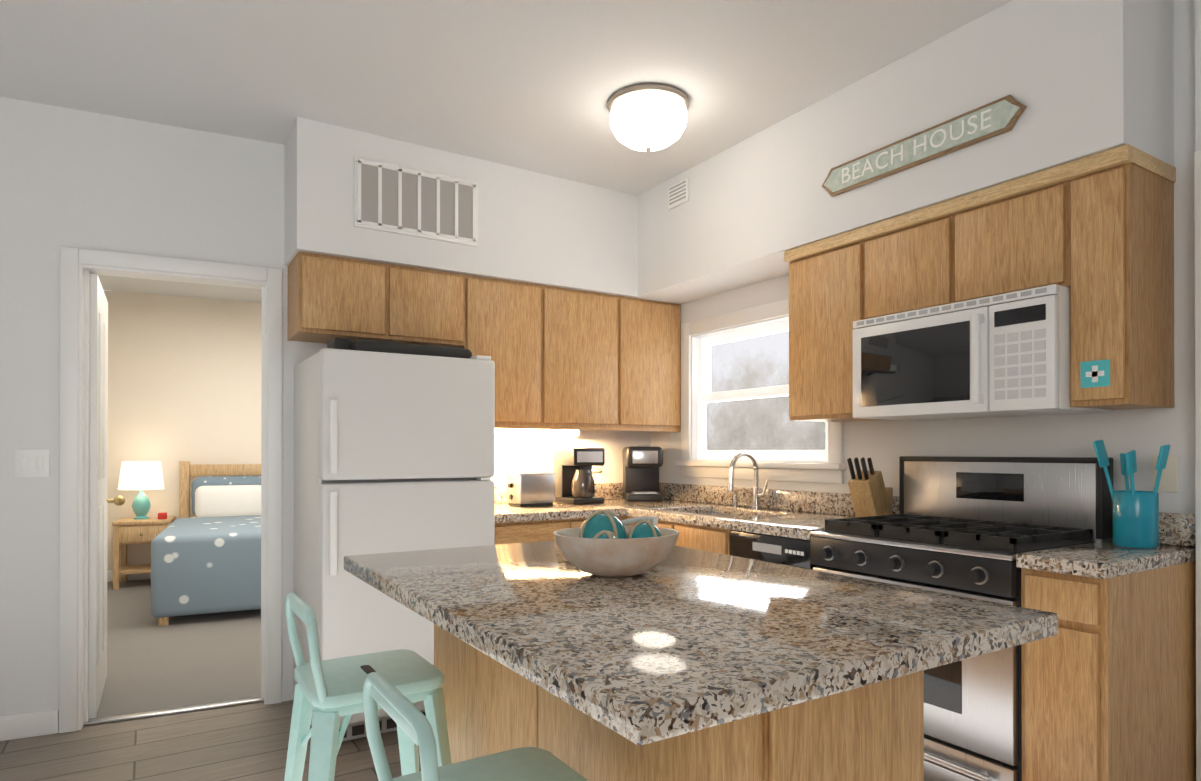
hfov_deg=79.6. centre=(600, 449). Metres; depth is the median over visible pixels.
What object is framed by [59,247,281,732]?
door frame
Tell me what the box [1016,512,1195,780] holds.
base cabinet
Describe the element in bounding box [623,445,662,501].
pod coffee maker
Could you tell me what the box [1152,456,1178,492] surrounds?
electrical outlet plate
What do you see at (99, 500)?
door leaf
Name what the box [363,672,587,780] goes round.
stool
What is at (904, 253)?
upper cabinet
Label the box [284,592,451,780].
stool
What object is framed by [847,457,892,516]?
knife block
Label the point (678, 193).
air vent register
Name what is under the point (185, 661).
floor
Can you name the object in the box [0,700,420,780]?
floor
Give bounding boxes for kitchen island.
[434,628,923,780]
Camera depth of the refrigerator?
3.07 m
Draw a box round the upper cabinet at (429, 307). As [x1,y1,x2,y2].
[391,264,470,347]
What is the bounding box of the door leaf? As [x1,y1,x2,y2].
[89,273,124,718]
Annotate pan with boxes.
[327,337,471,358]
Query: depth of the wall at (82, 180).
3.10 m
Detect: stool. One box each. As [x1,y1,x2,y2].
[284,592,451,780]
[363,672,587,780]
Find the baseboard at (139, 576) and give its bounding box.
[107,571,150,581]
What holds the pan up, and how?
on the refrigerator
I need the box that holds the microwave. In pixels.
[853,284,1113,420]
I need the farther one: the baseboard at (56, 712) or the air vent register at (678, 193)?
the air vent register at (678, 193)
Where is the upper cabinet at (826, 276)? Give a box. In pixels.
[784,227,885,421]
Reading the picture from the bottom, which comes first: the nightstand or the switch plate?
the nightstand
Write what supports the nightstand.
on the floor at (185, 661)
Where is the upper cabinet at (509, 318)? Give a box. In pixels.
[465,276,546,431]
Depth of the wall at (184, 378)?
6.60 m
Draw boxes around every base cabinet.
[495,483,622,544]
[615,451,899,554]
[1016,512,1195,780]
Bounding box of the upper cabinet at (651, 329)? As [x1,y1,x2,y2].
[623,297,680,431]
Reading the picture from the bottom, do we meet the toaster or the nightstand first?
the nightstand
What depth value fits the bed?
5.12 m
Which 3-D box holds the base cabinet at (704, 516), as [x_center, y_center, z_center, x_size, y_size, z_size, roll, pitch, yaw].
[0.554,0.616,3.689,0.647,1.212,1.885,0,0,-32]
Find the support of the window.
in the wall at (82, 180)
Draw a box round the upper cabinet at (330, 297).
[287,252,390,343]
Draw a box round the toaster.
[506,471,554,506]
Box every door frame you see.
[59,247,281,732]
[1194,150,1200,780]
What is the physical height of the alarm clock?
0.059 m
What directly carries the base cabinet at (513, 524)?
on the floor at (246, 742)
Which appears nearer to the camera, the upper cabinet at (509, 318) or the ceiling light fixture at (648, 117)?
the ceiling light fixture at (648, 117)
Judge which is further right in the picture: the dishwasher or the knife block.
the knife block
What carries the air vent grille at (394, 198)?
attached to the bulkhead
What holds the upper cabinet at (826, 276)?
attached to the wall at (82, 180)
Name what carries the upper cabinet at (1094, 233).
attached to the wall at (82, 180)
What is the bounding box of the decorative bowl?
[553,510,679,576]
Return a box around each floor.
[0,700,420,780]
[93,579,260,718]
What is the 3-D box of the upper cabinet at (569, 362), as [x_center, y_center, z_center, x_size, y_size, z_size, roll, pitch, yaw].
[-0.188,-0.506,4.147,0.495,0.760,0.326,0,0,-32]
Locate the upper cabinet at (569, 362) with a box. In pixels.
[519,286,622,431]
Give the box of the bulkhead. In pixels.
[284,0,1173,303]
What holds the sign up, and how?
attached to the bulkhead
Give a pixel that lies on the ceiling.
(530, 84)
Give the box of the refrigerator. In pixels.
[293,348,494,741]
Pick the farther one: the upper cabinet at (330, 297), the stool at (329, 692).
the upper cabinet at (330, 297)
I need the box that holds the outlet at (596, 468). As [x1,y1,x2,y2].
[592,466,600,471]
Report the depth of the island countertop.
1.20 m
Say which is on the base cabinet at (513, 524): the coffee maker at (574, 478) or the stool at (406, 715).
the coffee maker at (574, 478)
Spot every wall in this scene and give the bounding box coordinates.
[0,0,1200,716]
[103,290,261,570]
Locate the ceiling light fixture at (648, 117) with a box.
[608,83,689,151]
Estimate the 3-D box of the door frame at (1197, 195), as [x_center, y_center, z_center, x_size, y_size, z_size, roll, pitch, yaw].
[2.054,0.157,1.770,0.020,2.115,0.960,0,0,-32]
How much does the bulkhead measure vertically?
0.587 m
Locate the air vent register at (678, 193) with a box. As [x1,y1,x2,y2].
[668,178,688,209]
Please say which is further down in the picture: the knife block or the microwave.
the knife block
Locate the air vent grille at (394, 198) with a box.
[354,156,477,245]
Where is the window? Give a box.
[675,299,845,483]
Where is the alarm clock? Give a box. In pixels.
[158,512,166,518]
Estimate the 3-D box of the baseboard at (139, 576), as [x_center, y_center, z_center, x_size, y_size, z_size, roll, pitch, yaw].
[-3.302,1.174,7.238,3.611,0.098,0.426,0,0,-32]
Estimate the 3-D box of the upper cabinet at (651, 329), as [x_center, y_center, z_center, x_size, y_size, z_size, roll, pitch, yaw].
[0.217,-0.505,4.402,0.462,0.760,0.326,0,0,-32]
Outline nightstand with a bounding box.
[112,516,175,589]
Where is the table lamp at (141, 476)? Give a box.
[118,461,164,519]
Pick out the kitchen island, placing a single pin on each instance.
(877, 734)
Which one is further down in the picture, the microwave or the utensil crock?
the utensil crock
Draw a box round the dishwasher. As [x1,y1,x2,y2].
[729,530,816,569]
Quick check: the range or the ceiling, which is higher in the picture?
the ceiling
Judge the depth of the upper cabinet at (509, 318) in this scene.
3.79 m
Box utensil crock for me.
[1093,440,1169,547]
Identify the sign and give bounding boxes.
[822,95,1026,196]
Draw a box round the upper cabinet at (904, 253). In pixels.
[864,202,943,318]
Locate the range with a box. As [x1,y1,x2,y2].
[810,456,1112,780]
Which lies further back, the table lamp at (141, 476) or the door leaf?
the table lamp at (141, 476)
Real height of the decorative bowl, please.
0.150 m
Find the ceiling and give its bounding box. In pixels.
[0,0,1010,302]
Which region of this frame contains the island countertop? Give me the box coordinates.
[344,540,1057,751]
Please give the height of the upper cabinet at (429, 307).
0.360 m
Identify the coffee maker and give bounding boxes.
[553,448,604,504]
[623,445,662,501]
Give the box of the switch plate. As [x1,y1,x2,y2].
[15,449,49,477]
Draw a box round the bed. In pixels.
[151,461,260,625]

